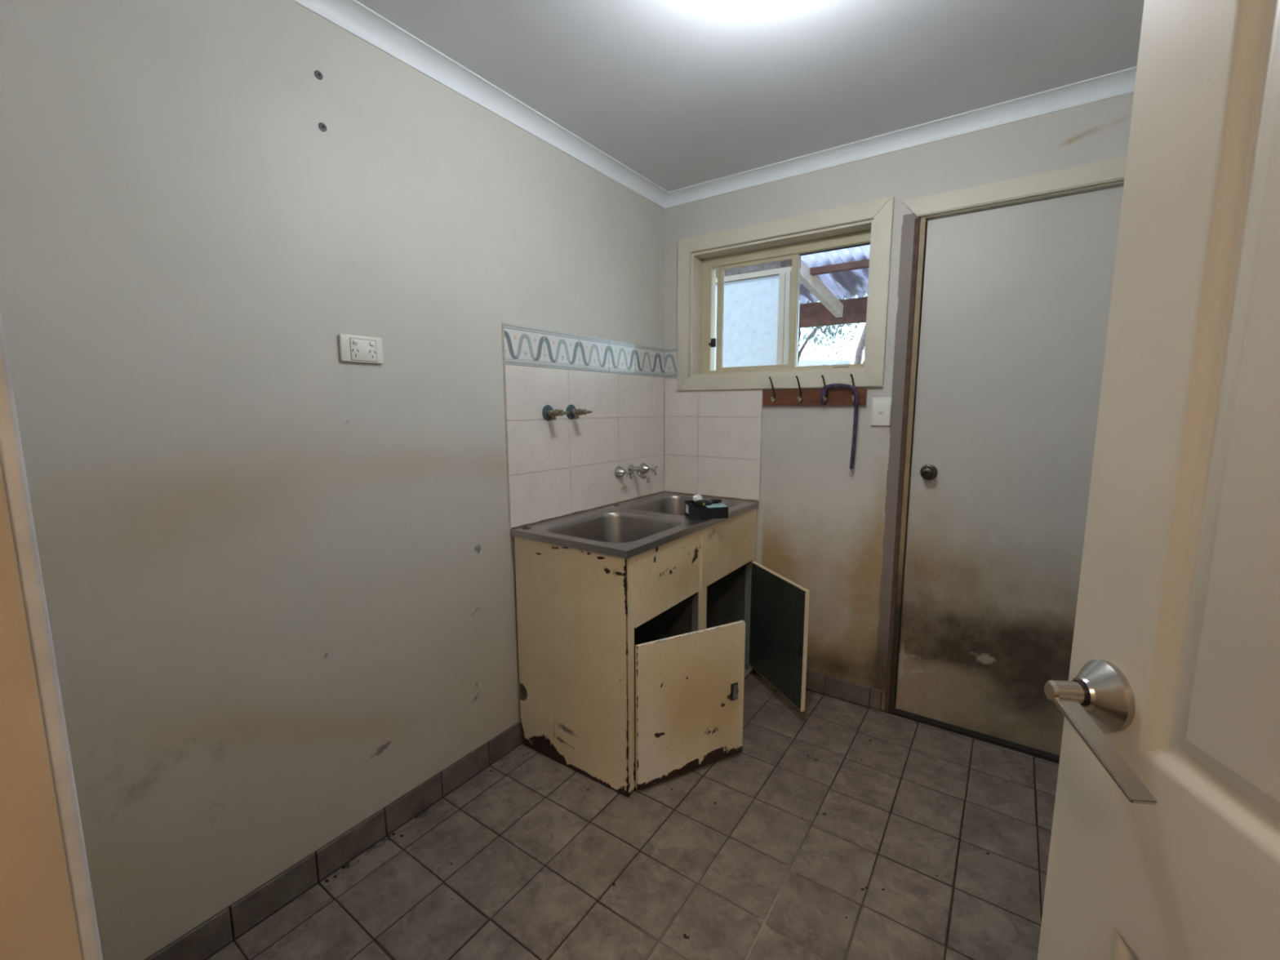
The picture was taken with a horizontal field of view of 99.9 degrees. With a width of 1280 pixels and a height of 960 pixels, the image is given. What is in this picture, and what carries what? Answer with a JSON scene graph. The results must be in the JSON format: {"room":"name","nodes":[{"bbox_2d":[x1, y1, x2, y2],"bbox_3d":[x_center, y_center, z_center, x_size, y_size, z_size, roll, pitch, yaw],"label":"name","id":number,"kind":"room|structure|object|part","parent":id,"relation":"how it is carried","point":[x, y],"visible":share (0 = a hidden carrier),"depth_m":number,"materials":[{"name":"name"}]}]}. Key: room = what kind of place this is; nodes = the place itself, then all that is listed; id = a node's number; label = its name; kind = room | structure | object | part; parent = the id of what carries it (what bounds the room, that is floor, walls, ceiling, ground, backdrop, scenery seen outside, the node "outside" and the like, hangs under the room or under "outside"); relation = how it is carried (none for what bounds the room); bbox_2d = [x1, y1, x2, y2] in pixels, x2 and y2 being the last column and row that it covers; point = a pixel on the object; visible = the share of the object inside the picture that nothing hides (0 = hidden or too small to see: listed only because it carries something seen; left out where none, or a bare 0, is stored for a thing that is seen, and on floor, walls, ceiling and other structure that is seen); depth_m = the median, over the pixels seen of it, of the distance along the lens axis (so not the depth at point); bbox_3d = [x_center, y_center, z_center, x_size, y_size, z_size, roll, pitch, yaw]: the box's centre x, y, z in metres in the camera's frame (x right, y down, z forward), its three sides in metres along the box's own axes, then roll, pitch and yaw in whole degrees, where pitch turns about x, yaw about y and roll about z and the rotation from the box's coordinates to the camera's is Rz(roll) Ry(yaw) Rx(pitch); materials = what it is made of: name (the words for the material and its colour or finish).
{"room":"damaged room","nodes":[
{"label":"damaged room","id":0,"kind":"room"},
{"bbox_2d":[0,0,664,959],"bbox_3d":[-0.630,-0.154,1.841,0.128,2.442,2.485,5,9,34],"label":"wall","id":1,"kind":"structure","parent":0,"point":[278,572],"depth_m":1.34,"materials":[{"name":"paint"}]},
{"bbox_2d":[314,70,323,79],"bbox_3d":[-0.812,-1.024,1.359,0.005,0.021,0.021,5,9,34],"label":"anchor","id":2,"kind":"object","parent":1,"relation":"attached to","point":[318,74],"visible":1,"depth_m":1.36,"materials":[{"name":"grey"}]},
{"bbox_2d":[318,122,327,131],"bbox_3d":[-0.812,-0.903,1.376,0.005,0.021,0.021,5,9,34],"label":"anchor","id":3,"kind":"object","parent":1,"relation":"attached to","point":[322,126],"visible":1,"depth_m":1.37,"materials":[{"name":"grey plastic"}]},
{"bbox_2d":[144,720,524,959],"bbox_3d":[-0.545,1.009,2.011,0.009,0.091,2.375,5,9,34],"label":"baseboard","id":4,"kind":"structure","parent":1,"relation":"attached to","point":[206,939],"depth_m":1.52,"materials":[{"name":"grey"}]},
{"bbox_2d":[338,333,382,364],"bbox_3d":[-0.772,-0.363,1.493,0.017,0.072,0.117,5,9,34],"label":"power outlet","id":5,"kind":"object","parent":1,"relation":"attached to","point":[353,348],"visible":1,"depth_m":1.49,"materials":[{"name":"white plastic"}]},
{"bbox_2d":[350,337,376,361],"bbox_3d":[-0.768,-0.361,1.494,0.002,0.057,0.070,5,9,34],"label":"socket","id":6,"kind":"object","parent":5,"relation":"attached to","point":[362,349],"depth_m":1.49,"materials":[{"name":"white plastic"}]},
{"bbox_2d":[292,0,668,208],"bbox_3d":[-0.532,-1.240,1.691,0.055,0.050,2.375,5,9,34],"label":"trim","id":7,"kind":"structure","parent":1,"relation":"attached to","point":[353,16],"depth_m":1.69,"materials":[{"name":"paint"}]},
{"bbox_2d":[542,404,569,420],"bbox_3d":[-0.321,-0.260,2.077,0.098,0.061,0.061,5,9,34],"label":"tap","id":8,"kind":"object","parent":1,"relation":"attached to","point":[548,412],"visible":1,"depth_m":2.08,"materials":[{"name":"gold metal"}]},
{"bbox_3d":[-0.286,-0.256,2.053,0.012,0.013,0.043,5,9,34],"label":"tee handle","id":9,"kind":"part","parent":8,"relation":"part of","materials":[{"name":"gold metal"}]},
{"bbox_2d":[565,404,591,419],"bbox_3d":[-0.244,-0.277,2.186,0.098,0.061,0.061,5,9,34],"label":"tap","id":10,"kind":"object","parent":1,"relation":"attached to","point":[575,413],"visible":0.98,"depth_m":2.19,"materials":[{"name":"gold metal"}]},
{"bbox_2d":[614,466,633,479],"bbox_3d":[-0.072,-0.035,2.489,0.075,0.057,0.057,5,9,34],"label":"tap","id":11,"kind":"object","parent":1,"relation":"attached to","point":[620,471],"visible":1,"depth_m":2.48,"materials":[{"name":"silver metal"}]},
{"bbox_2d":[627,464,649,482],"bbox_3d":[0.001,-0.032,2.564,0.110,0.082,0.048,5,9,34],"label":"spout","id":12,"kind":"object","parent":1,"relation":"attached to","point":[637,469],"visible":0.94,"depth_m":2.56,"materials":[{"name":"silver metal"}]},
{"bbox_3d":[-0.013,-0.050,2.570,0.058,0.029,0.029,5,9,34],"label":"spout","id":13,"kind":"part","parent":12,"relation":"part of","materials":[{"name":"silver metal"}]},
{"bbox_2d":[640,462,657,475],"bbox_3d":[0.045,-0.054,2.656,0.075,0.057,0.057,5,9,34],"label":"tap","id":14,"kind":"object","parent":1,"relation":"attached to","point":[646,468],"visible":0.94,"depth_m":2.65,"materials":[{"name":"silver metal"}]},
{"bbox_2d":[204,672,1058,959],"bbox_3d":[0.275,1.309,0.509,3.300,0.103,4.250,5,9,34],"label":"floor","id":15,"kind":"structure","parent":0,"point":[536,857],"depth_m":1.57,"materials":[{"name":"tile"}]},
{"bbox_2d":[324,739,989,938],"bbox_3d":[0.067,1.093,1.713,1.923,0.005,0.757,-1,8,-3],"label":"crumbs","id":16,"kind":"object","parent":15,"relation":"on","point":[685,936],"visible":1,"depth_m":1.55,"materials":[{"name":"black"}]},
{"bbox_2d":[511,490,809,797],"bbox_3d":[0.182,0.580,2.240,0.889,0.872,1.068,5,9,34],"label":"sink cabinet","id":17,"kind":"object","parent":15,"relation":"on","point":[642,624],"visible":1,"depth_m":1.95,"materials":[{"name":"beige wood"}]},
{"bbox_3d":[-0.254,0.642,1.914,0.518,0.840,0.002,5,9,34],"label":"panel","id":18,"kind":"part","parent":17,"relation":"part of","materials":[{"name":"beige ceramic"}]},
{"bbox_2d":[545,511,682,542],"bbox_3d":[-0.092,0.275,2.064,0.400,0.205,0.450,5,9,34],"label":"bowl","id":19,"kind":"object","parent":17,"relation":"on","point":[601,526],"depth_m":2.24,"materials":[{"name":"silver metal"}]},
{"bbox_3d":[0.109,0.340,1.940,0.003,0.252,0.438,5,9,34],"label":"fascia panel","id":20,"kind":"part","parent":17,"relation":"part of","materials":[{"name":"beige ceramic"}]},
{"bbox_2d":[625,494,739,515],"bbox_3d":[0.201,0.215,2.498,0.420,0.205,0.448,5,9,34],"label":"bowl","id":21,"kind":"object","parent":17,"relation":"on","point":[668,504],"depth_m":2.68,"materials":[{"name":"silver metal"}]},
{"bbox_3d":[0.187,0.789,1.912,0.447,0.517,0.014,-4,9,-27],"label":"cupboard door","id":22,"kind":"part","parent":17,"relation":"part of","materials":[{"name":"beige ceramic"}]},
{"bbox_3d":[0.258,0.602,2.196,0.002,0.840,1.056,5,9,34],"label":"frame","id":23,"kind":"part","parent":17,"relation":"part of","materials":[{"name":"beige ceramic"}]},
{"bbox_3d":[0.236,0.990,2.269,0.057,0.012,0.970,5,9,34],"label":"rail","id":24,"kind":"part","parent":17,"relation":"part of","materials":[{"name":"paint"}]},
{"bbox_2d":[684,498,728,519],"bbox_3d":[0.272,0.120,2.208,0.151,0.060,0.109,-2,8,-13],"label":"box","id":25,"kind":"object","parent":17,"relation":"on","point":[716,510],"visible":0.93,"depth_m":2.16,"materials":[{"name":"black"}]},
{"bbox_2d":[694,498,721,507],"bbox_3d":[0.276,0.093,2.225,0.113,0.033,0.075,-7,10,-39],"label":"torch","id":26,"kind":"object","parent":25,"relation":"in","point":[702,503],"visible":0.88,"depth_m":2.19,"materials":[{"name":"black plastic"}]},
{"bbox_2d":[692,493,702,501],"bbox_3d":[0.239,0.073,2.217,0.043,0.035,0.043,-1,8,-9],"label":"crumpled tissue","id":27,"kind":"object","parent":26,"relation":"on","point":[695,497],"visible":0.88,"depth_m":2.20,"materials":[{"name":"white paper"}]},
{"bbox_3d":[0.315,0.089,2.229,0.047,0.016,0.018,-2,8,-13],"label":"stub handle","id":28,"kind":"part","parent":26,"relation":"part of","materials":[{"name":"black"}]},
{"bbox_3d":[0.392,0.284,2.344,0.003,0.252,0.514,5,9,34],"label":"fascia panel","id":29,"kind":"part","parent":17,"relation":"part of","materials":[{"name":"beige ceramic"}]},
{"bbox_3d":[0.344,0.523,2.773,0.526,0.840,0.002,5,9,34],"label":"panel","id":30,"kind":"part","parent":17,"relation":"part of","materials":[{"name":"beige wood"}]},
{"bbox_3d":[0.527,0.653,2.625,0.032,0.558,0.008,5,9,34],"label":"hinge post","id":31,"kind":"part","parent":17,"relation":"part of","materials":[{"name":"beige wood"}]},
{"bbox_3d":[0.609,0.676,2.402,0.016,0.520,0.437,-3,8,-18],"label":"cupboard door","id":32,"kind":"part","parent":17,"relation":"part of","materials":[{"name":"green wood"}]},
{"bbox_2d":[355,0,1144,191],"bbox_3d":[-0.159,-1.150,0.473,2.300,0.100,4.250,5,9,34],"label":"ceiling","id":33,"kind":"structure","parent":0,"point":[682,94],"depth_m":1.61,"materials":[{"name":"paint"}]},
{"bbox_2d":[663,92,1133,711],"bbox_3d":[1.020,-0.220,2.290,2.320,2.442,0.158,5,9,34],"label":"wall","id":34,"kind":"structure","parent":0,"point":[830,532],"depth_m":2.35,"materials":[{"name":"paint"}]},
{"bbox_2d":[676,195,893,405],"bbox_3d":[0.616,-0.747,2.458,0.972,0.804,0.207,5,9,34],"label":"window","id":35,"kind":"structure","parent":34,"relation":"in","point":[870,223],"depth_m":2.43,"materials":[{"name":"beige paint"}]},
{"bbox_3d":[0.218,-0.812,2.671,0.068,0.729,0.019,5,9,34],"label":"architrave","id":36,"kind":"part","parent":35,"relation":"part of","materials":[{"name":"beige paint"}]},
{"bbox_3d":[0.401,-0.804,2.689,0.029,0.503,0.020,5,9,34],"label":"sliding sash","id":37,"kind":"part","parent":35,"relation":"part of","materials":[{"name":"metal"}]},
{"bbox_3d":[0.556,-0.547,2.615,0.347,0.014,0.020,5,9,34],"label":"sash rail","id":38,"kind":"part","parent":35,"relation":"part of","materials":[{"name":"metal"}]},
{"bbox_3d":[0.555,-1.030,2.550,0.347,0.017,0.020,5,9,34],"label":"sash rail","id":39,"kind":"part","parent":35,"relation":"part of","materials":[{"name":"wood"}]},
{"bbox_3d":[0.590,-0.451,2.461,0.972,0.068,0.019,5,9,34],"label":"architrave","id":40,"kind":"part","parent":35,"relation":"part of","materials":[{"name":"beige paint"}]},
{"bbox_3d":[0.589,-1.106,2.371,0.972,0.068,0.019,5,9,34],"label":"architrave","id":41,"kind":"part","parent":35,"relation":"part of","materials":[{"name":"beige paint"}]},
{"bbox_3d":[0.672,-0.519,2.540,0.743,0.022,0.060,5,9,34],"label":"frame sill","id":42,"kind":"part","parent":35,"relation":"part of","materials":[{"name":"wood"}]},
{"bbox_3d":[0.862,-0.765,2.398,0.308,0.503,0.004,5,9,34],"label":"pane","id":43,"kind":"part","parent":35,"relation":"part of","materials":[{"name":"clear glass"}]},
{"bbox_3d":[0.741,-0.389,2.334,0.449,0.128,0.067,5,9,34],"label":"coat rail","id":44,"kind":"part","parent":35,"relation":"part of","materials":[{"name":"brown wood"}]},
{"bbox_2d":[820,383,858,476],"bbox_3d":[0.842,-0.211,2.286,0.157,0.392,0.030,5,9,34],"label":"lead","id":45,"kind":"object","parent":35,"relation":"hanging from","point":[823,393],"visible":1,"depth_m":2.25,"materials":[{"name":"purple fabric"}]},
{"bbox_3d":[0.961,-0.745,2.160,0.068,0.729,0.019,5,9,34],"label":"architrave","id":46,"kind":"part","parent":35,"relation":"part of","materials":[{"name":"beige paint"}]},
{"bbox_2d":[752,667,881,710],"bbox_3d":[0.806,0.938,2.508,0.595,0.090,0.009,5,9,34],"label":"baseboard","id":47,"kind":"structure","parent":34,"relation":"attached to","point":[847,691],"depth_m":2.42,"materials":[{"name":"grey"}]},
{"bbox_2d":[870,397,892,426],"bbox_3d":[0.989,-0.281,2.206,0.075,0.116,0.016,5,9,34],"label":"light switch","id":48,"kind":"object","parent":34,"relation":"attached to","point":[881,411],"visible":1,"depth_m":2.20,"materials":[{"name":"white plastic"}]},
{"bbox_2d":[664,66,1137,208],"bbox_3d":[0.961,-1.294,2.062,2.080,0.050,0.055,5,9,34],"label":"trim","id":49,"kind":"structure","parent":34,"relation":"attached to","point":[1121,82],"depth_m":2.00,"materials":[{"name":"paint"}]},
{"bbox_2d":[884,155,1126,763],"bbox_3d":[1.455,-0.006,1.993,0.987,2.102,0.154,5,9,34],"label":"door","id":50,"kind":"structure","parent":34,"relation":"in","point":[1011,280],"depth_m":2.02,"materials":[{"name":"beige paint"}]},
{"bbox_3d":[1.148,-0.029,2.142,0.062,0.062,0.052,5,9,34],"label":"knob","id":51,"kind":"part","parent":50,"relation":"part of","materials":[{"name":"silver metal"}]},
{"bbox_3d":[1.417,-1.007,1.805,0.987,0.068,0.018,5,9,34],"label":"architrave","id":52,"kind":"part","parent":50,"relation":"part of","materials":[{"name":"beige paint"}]},
{"bbox_3d":[-0.407,0.062,0.255,2.080,2.442,0.110,5,9,34],"label":"wall","id":53,"kind":"structure","parent":0,"visible":0},
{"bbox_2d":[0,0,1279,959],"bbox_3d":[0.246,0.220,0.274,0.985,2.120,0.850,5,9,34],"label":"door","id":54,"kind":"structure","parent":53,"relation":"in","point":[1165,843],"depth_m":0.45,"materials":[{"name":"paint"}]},
{"bbox_3d":[-0.304,0.230,0.283,0.072,2.100,0.015,5,9,34],"label":"architrave","id":55,"kind":"part","parent":54,"relation":"part of","materials":[{"name":"beige wood"}]},
{"bbox_3d":[0.428,0.242,0.506,0.021,0.043,0.123,1,8,6],"label":"lever blade","id":56,"kind":"part","parent":54,"relation":"part of","materials":[{"name":"silver metal"}]},
{"label":"outside","id":57,"kind":"structure","parent":0,"visible":0},
{"bbox_3d":[11.125,-2.726,31.737,65.000,0.100,59.850,5,9,34],"label":"ground","id":58,"kind":"structure","parent":57,"visible":0},
{"bbox_2d":[714,257,800,370],"bbox_3d":[0.478,-0.288,4.067,1.370,2.700,0.090,5,9,34],"label":"window pane","id":59,"kind":"object","parent":58,"relation":"on","point":[757,298],"visible":0.22,"depth_m":3.70,"materials":[{"name":"glass"}]},
{"bbox_3d":[0.428,-0.187,4.109,1.255,2.490,0.020,5,9,34],"label":"screen panel","id":60,"kind":"part","parent":59,"relation":"part of","materials":[{"name":"white glass"}]},
{"bbox_3d":[0.460,-1.432,3.915,1.340,0.035,0.060,5,9,34],"label":"rail","id":61,"kind":"part","parent":59,"relation":"part of","materials":[{"name":"white metal"}]},
{"bbox_3d":[0.960,-0.137,3.743,0.041,2.487,0.060,5,9,34],"label":"post","id":62,"kind":"part","parent":59,"relation":"part of","materials":[{"name":"white metal"}]},
{"bbox_3d":[0.995,-0.134,3.720,0.029,2.487,0.080,5,9,34],"label":"post","id":63,"kind":"part","parent":59,"relation":"part of","materials":[{"name":"white metal"}]},
{"bbox_2d":[798,360,850,366],"bbox_3d":[4.068,-2.228,16.381,3.650,3.200,3.000,5,9,34],"label":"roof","id":64,"kind":"structure","parent":58,"relation":"on","point":[802,362],"depth_m":15.85,"materials":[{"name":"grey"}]},
{"bbox_2d":[796,293,867,366],"bbox_3d":[1.962,-4.082,11.389,7.844,8.279,4.972,5,9,34],"label":"tree","id":65,"kind":"object","parent":58,"relation":"on","point":[828,328],"visible":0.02,"depth_m":9.89,"materials":[{"name":"green plant"}]},
{"bbox_2d":[797,244,870,328],"bbox_3d":[1.272,-0.475,4.461,3.400,2.960,2.220,5,9,34],"label":"verandah","id":66,"kind":"object","parent":58,"relation":"on","point":[825,276],"visible":0.06,"depth_m":4.74,"materials":[{"name":"grey"}]},
{"bbox_2d":[853,323,866,364],"bbox_3d":[7.389,-5.835,16.142,5.183,10.413,5.372,1,8,11],"label":"tree","id":67,"kind":"object","parent":58,"relation":"on","point":[858,357],"visible":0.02,"depth_m":17.72,"materials":[{"name":"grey plant"}]}
]}

